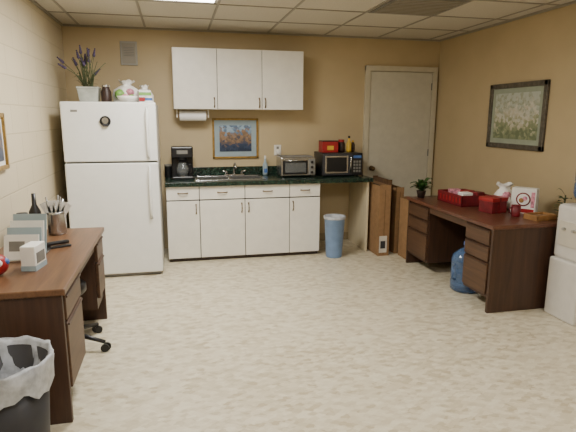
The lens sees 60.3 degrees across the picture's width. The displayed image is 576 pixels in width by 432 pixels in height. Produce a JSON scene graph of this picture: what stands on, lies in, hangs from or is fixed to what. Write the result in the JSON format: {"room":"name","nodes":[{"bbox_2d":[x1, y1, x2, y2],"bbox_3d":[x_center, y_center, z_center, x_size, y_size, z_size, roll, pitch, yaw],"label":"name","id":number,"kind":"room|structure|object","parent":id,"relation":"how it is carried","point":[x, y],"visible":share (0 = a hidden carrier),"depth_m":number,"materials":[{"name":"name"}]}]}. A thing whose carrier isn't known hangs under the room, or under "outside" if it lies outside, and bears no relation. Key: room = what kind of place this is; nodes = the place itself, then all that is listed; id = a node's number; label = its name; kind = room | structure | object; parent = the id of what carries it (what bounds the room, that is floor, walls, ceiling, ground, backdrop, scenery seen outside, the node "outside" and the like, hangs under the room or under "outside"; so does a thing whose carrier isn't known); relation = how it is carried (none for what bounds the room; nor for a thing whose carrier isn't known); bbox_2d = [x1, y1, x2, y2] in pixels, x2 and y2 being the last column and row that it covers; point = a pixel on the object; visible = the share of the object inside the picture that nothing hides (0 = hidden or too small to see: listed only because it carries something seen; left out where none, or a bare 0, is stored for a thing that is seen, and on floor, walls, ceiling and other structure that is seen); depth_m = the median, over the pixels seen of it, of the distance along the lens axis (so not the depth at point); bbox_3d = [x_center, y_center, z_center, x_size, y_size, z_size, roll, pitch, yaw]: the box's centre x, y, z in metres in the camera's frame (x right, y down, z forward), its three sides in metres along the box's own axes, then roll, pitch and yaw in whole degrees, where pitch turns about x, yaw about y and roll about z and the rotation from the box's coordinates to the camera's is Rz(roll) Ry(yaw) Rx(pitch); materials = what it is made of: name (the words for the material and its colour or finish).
{"room":"office break room","nodes":[
{"label":"office break room","id":0,"kind":"room"},
{"bbox_2d":[0,0,69,248],"bbox_3d":[-1.617,-0.027,1.672,0.100,2.585,8.320,-2,12,-12],"label":"wall","id":1,"kind":"structure","parent":0,"point":[32,81],"depth_m":4.12,"materials":[{"name":"beige paint"}]},
{"bbox_2d":[0,113,9,170],"bbox_3d":[-1.909,-0.475,3.209,0.029,0.380,0.460,-2,12,-12],"label":"framed picture","id":2,"kind":"object","parent":1,"relation":"attached to","point":[4,157],"visible":1,"depth_m":3.38,"materials":[{"name":"brown wood"}]},
{"bbox_2d":[61,26,439,248],"bbox_3d":[-0.271,-0.925,6.203,4.755,2.585,0.100,-2,12,-12],"label":"wall","id":3,"kind":"structure","parent":0,"point":[333,67],"depth_m":6.08,"materials":[{"name":"beige paint"}]},
{"bbox_2d":[120,41,137,65],"bbox_3d":[-1.799,-1.839,5.602,0.185,0.260,0.026,-2,12,-12],"label":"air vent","id":4,"kind":"object","parent":3,"relation":"attached to","point":[128,49],"visible":1,"depth_m":5.59,"materials":[{"name":"beige metal"}]},
{"bbox_2d":[212,118,257,158],"bbox_3d":[-0.640,-0.947,6.048,0.560,0.485,0.024,-2,12,-12],"label":"framed picture","id":5,"kind":"object","parent":3,"relation":"attached to","point":[231,137],"visible":1,"depth_m":6.04,"materials":[{"name":"paper"}]},
{"bbox_2d":[171,47,303,109],"bbox_3d":[-0.576,-1.575,5.762,1.490,0.660,0.355,-2,12,-12],"label":"upper cabinet","id":6,"kind":"object","parent":3,"relation":"attached to","point":[203,78],"visible":1,"depth_m":5.62,"materials":[{"name":"white laminate"}]},
{"bbox_2d":[176,109,208,120],"bbox_3d":[-1.102,-1.167,5.733,0.370,0.132,0.116,-2,12,-12],"label":"paper towel roll","id":7,"kind":"object","parent":6,"relation":"attached to","point":[184,115],"visible":1,"depth_m":5.69,"materials":[{"name":"paper"}]},
{"bbox_2d":[274,145,280,154],"bbox_3d":[-0.126,-0.820,6.178,0.090,0.130,0.049,-2,12,-12],"label":"wall outlet","id":8,"kind":"object","parent":3,"relation":"attached to","point":[277,148],"visible":0.92,"depth_m":6.18,"materials":[{"name":"white plastic"}]},
{"bbox_2d":[319,232,347,240],"bbox_3d":[0.607,0.270,6.585,0.730,0.100,0.012,-2,12,-12],"label":"baseboard","id":9,"kind":"structure","parent":3,"relation":"attached to","point":[321,235],"depth_m":6.55,"materials":[{"name":"plastic"}]},
{"bbox_2d":[367,71,431,195],"bbox_3d":[1.464,-0.774,6.516,0.855,2.160,0.117,-2,12,-12],"label":"door","id":10,"kind":"structure","parent":3,"relation":"in","point":[400,102],"depth_m":6.47,"materials":[{"name":"paint"}]},
{"bbox_2d":[362,65,437,195],"bbox_3d":[1.454,-0.810,6.545,0.990,2.240,0.047,-2,12,-12],"label":"trim","id":11,"kind":"structure","parent":3,"relation":"attached to","point":[368,68],"depth_m":6.40,"materials":[{"name":"paint"}]},
{"bbox_2d":[35,0,574,39],"bbox_3d":[0.659,-1.434,1.913,4.755,0.100,8.520,-2,12,-12],"label":"ceiling","id":12,"kind":"structure","parent":0,"point":[476,9],"depth_m":4.93,"materials":[{"name":"tile"}]},
{"bbox_2d":[157,0,217,3],"bbox_3d":[-0.805,-1.723,3.646,0.660,0.009,1.270,-2,12,-12],"label":"ceiling light","id":13,"kind":"object","parent":12,"relation":"in","point":[196,1],"depth_m":4.25,"materials":[{"name":"white plastic"}]},
{"bbox_2d":[29,0,575,41],"bbox_3d":[0.659,-1.375,1.925,4.555,0.020,8.320,-2,12,-12],"label":"grid","id":14,"kind":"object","parent":12,"relation":"attached to","point":[34,2],"depth_m":5.13,"materials":[{"name":"beige metal"}]},
{"bbox_2d":[369,0,469,15],"bbox_3d":[1.161,-1.875,4.459,0.660,0.013,0.660,-2,12,-12],"label":"ceiling vent","id":15,"kind":"object","parent":12,"relation":"in","point":[400,7],"depth_m":4.42,"materials":[{"name":"beige metal"}]},
{"bbox_2d":[50,239,575,431],"bbox_3d":[0.648,1.199,2.438,4.755,0.100,8.520,-2,12,-12],"label":"floor","id":16,"kind":"structure","parent":0,"point":[360,340],"depth_m":3.41,"materials":[{"name":"plastic"}]},
{"bbox_2d":[0,335,54,431],"bbox_3d":[-1.251,0.889,2.214,0.431,0.579,0.430,-2,12,-12],"label":"waste bin","id":17,"kind":"object","parent":16,"relation":"on","point":[27,374],"visible":1,"depth_m":2.14,"materials":[{"name":"grey plastic"}]},
{"bbox_2d":[0,227,107,424],"bbox_3d":[-1.563,0.605,3.196,0.575,0.750,1.470,-2,12,-12],"label":"office desk","id":18,"kind":"object","parent":16,"relation":"on","point":[46,303],"visible":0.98,"depth_m":2.62,"materials":[{"name":"brown wood"}]},
{"bbox_2d":[0,254,9,274],"bbox_3d":[-1.578,0.257,2.679,0.132,0.133,0.122,-2,12,-12],"label":"bauble","id":19,"kind":"object","parent":18,"relation":"on","point":[4,261],"visible":1,"depth_m":2.67,"materials":[{"name":"red plastic"}]},
{"bbox_2d":[4,214,49,262],"bbox_3d":[-1.606,0.129,3.038,0.210,0.246,0.269,-2,12,-12],"label":"stand","id":20,"kind":"object","parent":18,"relation":"on","point":[24,228],"visible":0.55,"depth_m":3.01,"materials":[{"name":"paper"}]},
{"bbox_2d":[20,241,46,271],"bbox_3d":[-1.447,0.227,2.818,0.083,0.140,0.142,0,11,-3],"label":"tissue box","id":21,"kind":"object","parent":18,"relation":"on","point":[33,253],"visible":1,"depth_m":2.76,"materials":[{"name":"cardboard"}]},
{"bbox_2d":[29,193,40,213],"bbox_3d":[-1.813,-0.009,3.554,0.082,0.310,0.082,-2,12,-12],"label":"wine bottle","id":22,"kind":"object","parent":18,"relation":"on","point":[34,209],"visible":0.43,"depth_m":3.52,"materials":[{"name":"black glass"}]},
{"bbox_2d":[39,195,71,235],"bbox_3d":[-1.680,-0.005,3.612,0.178,0.281,0.148,5,12,24],"label":"utensil canister","id":23,"kind":"object","parent":18,"relation":"on","point":[56,211],"visible":0.99,"depth_m":3.58,"materials":[{"name":"metal"}]},
{"bbox_2d":[47,239,70,248],"bbox_3d":[-1.516,0.186,3.264,0.160,0.045,0.040,-10,15,-42],"label":"stapler","id":24,"kind":"object","parent":18,"relation":"on","point":[50,245],"visible":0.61,"depth_m":3.25,"materials":[{"name":"black plastic"}]},
{"bbox_2d":[80,279,110,351],"bbox_3d":[-1.550,0.696,3.416,0.616,0.485,0.555,-2,12,-12],"label":"office chair","id":25,"kind":"object","parent":16,"relation":"on","point":[96,327],"visible":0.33,"depth_m":3.43,"materials":[{"name":"black plastic"}]},
{"bbox_2d":[60,101,164,276],"bbox_3d":[-1.786,-0.308,5.211,0.863,1.750,0.869,-2,12,-12],"label":"refrigerator","id":26,"kind":"object","parent":16,"relation":"on","point":[113,172],"visible":0.8,"depth_m":4.83,"materials":[{"name":"metal"}]},
{"bbox_2d":[57,45,105,101],"bbox_3d":[-2.037,-1.401,4.923,0.468,0.564,0.308,-2,12,-12],"label":"lavender","id":27,"kind":"object","parent":26,"relation":"on","point":[88,92],"visible":0.96,"depth_m":4.88,"materials":[{"name":"plant"}]},
{"bbox_2d":[100,116,110,126],"bbox_3d":[-1.733,-0.898,4.695,0.100,0.100,0.028,-2,12,-12],"label":"magnet","id":28,"kind":"object","parent":26,"relation":"attached to","point":[105,121],"visible":1,"depth_m":4.69,"materials":[{"name":"black plastic"}]},
{"bbox_2d":[101,85,111,101],"bbox_3d":[-1.820,-1.215,4.963,0.100,0.185,0.100,-2,12,-12],"label":"glass jar","id":29,"kind":"object","parent":26,"relation":"on","point":[106,96],"visible":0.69,"depth_m":4.93,"materials":[{"name":"glass"}]},
{"bbox_2d":[112,79,137,101],"bbox_3d":[-1.673,-1.286,5.155,0.292,0.251,0.313,-2,12,-12],"label":"snack bag","id":30,"kind":"object","parent":26,"relation":"on","point":[125,88],"visible":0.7,"depth_m":5.08,"materials":[{"name":"plastic"}]},
{"bbox_2d":[117,94,137,101],"bbox_3d":[-1.573,-1.148,4.855,0.200,0.098,0.200,-2,12,-12],"label":"mixing bowl","id":31,"kind":"object","parent":26,"relation":"on","point":[124,98],"visible":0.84,"depth_m":4.80,"materials":[{"name":"ceramic"}]},
{"bbox_2d":[137,90,150,101],"bbox_3d":[-1.467,-1.210,5.063,0.120,0.140,0.125,-4,12,-22],"label":"snack box","id":32,"kind":"object","parent":26,"relation":"on","point":[141,94],"visible":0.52,"depth_m":5.00,"materials":[{"name":"cardboard"}]},
{"bbox_2d":[139,85,153,101],"bbox_3d":[-1.531,-1.295,5.302,0.191,0.211,0.195,-2,12,-12],"label":"bread bag","id":33,"kind":"object","parent":26,"relation":"on","point":[143,87],"visible":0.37,"depth_m":5.28,"materials":[{"name":"plastic"}]},
{"bbox_2d":[145,96,151,100],"bbox_3d":[-1.380,-1.147,4.910,0.072,0.075,0.072,-2,12,-12],"label":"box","id":34,"kind":"object","parent":26,"relation":"on","point":[147,98],"visible":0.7,"depth_m":4.88,"materials":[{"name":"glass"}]},
{"bbox_2d":[166,182,368,261],"bbox_3d":[-0.242,0.001,5.974,2.350,0.858,0.666,-2,12,-12],"label":"base cabinet","id":35,"kind":"object","parent":16,"relation":"on","point":[239,221],"visible":0.98,"depth_m":5.63,"materials":[{"name":"white laminate"}]},
{"bbox_2d":[165,166,373,186],"bbox_3d":[-0.230,-0.490,5.888,2.385,0.145,0.682,-2,12,-12],"label":"countertop","id":36,"kind":"structure","parent":35,"relation":"on","point":[272,178],"depth_m":5.77,"materials":[{"name":"green stone"}]},
{"bbox_2d":[164,164,171,176],"bbox_3d":[-1.408,-0.535,5.842,0.094,0.150,0.094,-2,12,-12],"label":"coffee canister","id":37,"kind":"object","parent":36,"relation":"on","point":[168,167],"visible":0.84,"depth_m":5.80,"materials":[{"name":"black plastic"}]},
{"bbox_2d":[171,146,193,179],"bbox_3d":[-1.210,-0.612,5.672,0.240,0.370,0.223,-2,12,-12],"label":"coffee maker","id":38,"kind":"object","parent":36,"relation":"on","point":[181,156],"visible":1,"depth_m":5.59,"materials":[{"name":"black plastic"}]},
{"bbox_2d":[194,163,265,180],"bbox_3d":[-0.688,-0.442,5.801,0.800,0.351,0.470,-2,12,-12],"label":"sink","id":39,"kind":"object","parent":36,"relation":"in","point":[226,176],"visible":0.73,"depth_m":5.94,"materials":[{"name":"metal"}]},
{"bbox_2d":[263,156,267,174],"bbox_3d":[-0.281,-0.625,6.102,0.064,0.234,0.067,-2,12,-12],"label":"dish soap bottle","id":40,"kind":"object","parent":36,"relation":"on","point":[265,165],"visible":1,"depth_m":6.08,"materials":[{"name":"plastic"}]},
{"bbox_2d":[276,155,315,176],"bbox_3d":[0.097,-0.604,5.977,0.420,0.245,0.337,-2,12,-12],"label":"toaster oven","id":41,"kind":"object","parent":36,"relation":"on","point":[286,165],"visible":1,"depth_m":5.85,"materials":[{"name":"metal"}]},
{"bbox_2d":[314,151,361,175],"bbox_3d":[0.617,-0.648,6.118,0.500,0.280,0.418,-2,12,-12],"label":"microwave oven","id":42,"kind":"object","parent":36,"relation":"on","point":[330,163],"visible":0.98,"depth_m":5.95,"materials":[{"name":"black plastic"}]},
{"bbox_2d":[319,140,337,152],"bbox_3d":[0.496,-0.854,6.072,0.200,0.140,0.173,-2,12,-12],"label":"box","id":43,"kind":"object","parent":42,"relation":"on","point":[325,146],"visible":1,"depth_m":6.00,"materials":[{"name":"red cardboard"}]},
{"bbox_2d":[338,139,344,151],"bbox_3d":[0.658,-0.869,6.124,0.094,0.150,0.094,-2,12,-12],"label":"jar","id":44,"kind":"object","parent":42,"relation":"on","point":[341,144],"visible":0.95,"depth_m":6.09,"materials":[{"name":"brown glass"}]},
{"bbox_2d":[346,136,351,151],"bbox_3d":[0.756,-0.895,6.141,0.064,0.195,0.064,-2,12,-12],"label":"sauce bottle","id":45,"kind":"object","parent":42,"relation":"on","point":[348,144],"visible":1,"depth_m":6.12,"materials":[{"name":"yellow plastic"}]},
{"bbox_2d":[351,140,354,151],"bbox_3d":[0.810,-0.878,6.199,0.056,0.140,0.056,-2,12,-12],"label":"sauce bottle","id":46,"kind":"object","parent":42,"relation":"on","point":[353,144],"visible":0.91,"depth_m":6.18,"materials":[{"name":"brown glass"}]},
{"bbox_2d":[324,214,345,257],"bbox_3d":[0.539,0.234,5.774,0.256,0.487,0.256,-2,12,-12],"label":"waste bin","id":47,"kind":"object","parent":16,"relation":"on","point":[334,223],"visible":1,"depth_m":5.69,"materials":[{"name":"blue plastic"}]},
{"bbox_2d":[367,180,391,255],"bbox_3d":[1.066,0.008,6.014,0.140,0.840,0.526,-2,12,-12],"label":"cardboard box","id":48,"kind":"object","parent":16,"relation":"on","point":[379,206],"visible":0.74,"depth_m":5.81,"materials":[{"name":"brown cardboard"}]},
{"bbox_2d":[373,175,391,240],"bbox_3d":[1.154,-0.040,6.153,0.065,0.880,0.441,-2,12,-12],"label":"cardboard box","id":49,"kind":"object","parent":16,"relation":"on","point":[376,177],"visible":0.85,"depth_m":5.99,"materials":[{"name":"brown cardboard"}]},
{"bbox_2d":[389,184,403,253],"bbox_3d":[1.262,0.009,6.114,0.095,0.800,0.501,-2,12,-12],"label":"cardboard box","id":50,"kind":"object","parent":16,"relation":"on","point":[397,192],"visible":0.38,"depth_m":5.90,"materials":[{"name":"brown cardboard"}]},
{"bbox_2d":[398,196,408,258],"bbox_3d":[1.406,0.137,5.731,0.150,0.700,0.246,-2,12,-12],"label":"cardboard box","id":51,"kind":"object","parent":16,"relation":"on","point":[404,203],"visible":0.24,"depth_m":5.73,"materials":[{"name":"brown cardboard"}]},
{"bbox_2d":[450,241,474,293],"bbox_3d":[1.672,0.469,4.660,0.264,0.470,0.264,4,12,19],"label":"water jug","id":52,"kind":"object","parent":16,"relation":"on","point":[456,284],"visible":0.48,"depth_m":4.59,"materials":[{"name":"blue plastic"}]},
{"bbox_2d":[406,195,557,312],"bbox_3d":[1.834,0.286,4.864,0.740,0.750,1.550,-2,12,-12],"label":"office desk","id":53,"kind":"object","parent":16,"relation":"on","point":[506,261],"visible":0.91,"depth_m":4.19,"materials":[{"name":"brown wood"}]},
{"bbox_2d":[410,177,432,197],"bbox_3d":[1.442,-0.303,5.349,0.287,0.213,0.264,-2,12,-12],"label":"potted plant","id":54,"kind":"object","parent":53,"relation":"on","point":[422,184],"visible":1,"depth_m":5.34,"materials":[{"name":"green plant"}]},
{"bbox_2d":[437,188,488,206],"bbox_3d":[1.784,-0.199,5.043,0.323,0.130,0.460,-2,12,-12],"label":"storage basket","id":55,"kind":"object","parent":53,"relation":"on","point":[455,196],"visible":0.86,"depth_m":4.89,"materials":[{"name":"plastic"}]},
{"bbox_2d":[478,195,507,213],"bbox_3d":[1.886,-0.108,4.562,0.190,0.142,0.174,-5,12,-24],"label":"gift box","id":56,"kind":"object","parent":53,"relation":"on","point":[492,204],"visible":1,"depth_m":4.50,"materials":[{"name":"red cardboard"}]},
{"bbox_2d":[494,182,513,208],"bbox_3d":[2.072,-0.198,4.750,0.225,0.246,0.215,-2,12,-12],"label":"plastic bag","id":57,"kind":"object","parent":53,"relation":"on","point":[504,190],"visible":0.44,"depth_m":4.69,"materials":[{"name":"plastic"}]},
{"bbox_2d":[509,204,520,216],"bbox_3d":[1.997,-0.045,4.354,0.100,0.100,0.080,-11,16,-43],"label":"coffee mug","id":58,"kind":"object","parent":53,"relation":"on","point":[515,209],"visible":1,"depth_m":4.33,"materials":[{"name":"red ceramic"}]},
{"bbox_2d":[510,186,539,213],"bbox_3d":[2.155,-0.142,4.513,0.210,0.230,0.109,9,14,38],"label":"box","id":59,"kind":"object","parent":53,"relation":"on","point":[527,197],"visible":0.98,"depth_m":4.46,"materials":[{"name":"cardboard"}]},
{"bbox_2d":[523,212,556,221],"bbox_3d":[2.164,0.004,4.255,0.220,0.045,0.150,-4,12,-20],"label":"wooden tray","id":60,"kind":"object","parent":53,"relation":"on","point":[535,216],"visible":1,"depth_m":4.21,"materials":[{"name":"beige wood"}]},
{"bbox_2d":[544,174,575,325],"bbox_3d":[2.345,0.215,3.940,0.322,1.255,0.325,-2,12,-12],"label":"water dispenser","id":61,"kind":"object","parent":16,"relation":"on","point":[560,299],"visible":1,"depth_m":3.95,"materials":[{"name":"beige plastic"}]},
{"bbox_2d":[431,3,575,215],"bbox_3d":[2.924,-0.208,2.679,0.100,2.585,8.320,-2,12,-12],"label":"wall","id":62,"kind":"structure","parent":0,"point":[542,46],"depth_m":5.15,"materials":[{"name":"beige paint"}]},
{"bbox_2d":[486,79,550,151],"bbox_3d":[2.305,-1.013,5.025,0.029,0.660,0.870,-2,12,-12],"label":"framed picture","id":63,"kind":"object","parent":62,"relation":"attached to","point":[517,114],"visible":1,"depth_m":4.96,"materials":[{"name":"grey paper"}]},
{"bbox_2d":[555,188,571,218],"bbox_3d":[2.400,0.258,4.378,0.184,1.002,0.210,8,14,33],"label":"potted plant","id":64,"kind":"object","parent":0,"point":[563,198],"visible":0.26,"depth_m":4.29,"materials":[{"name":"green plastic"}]}
]}

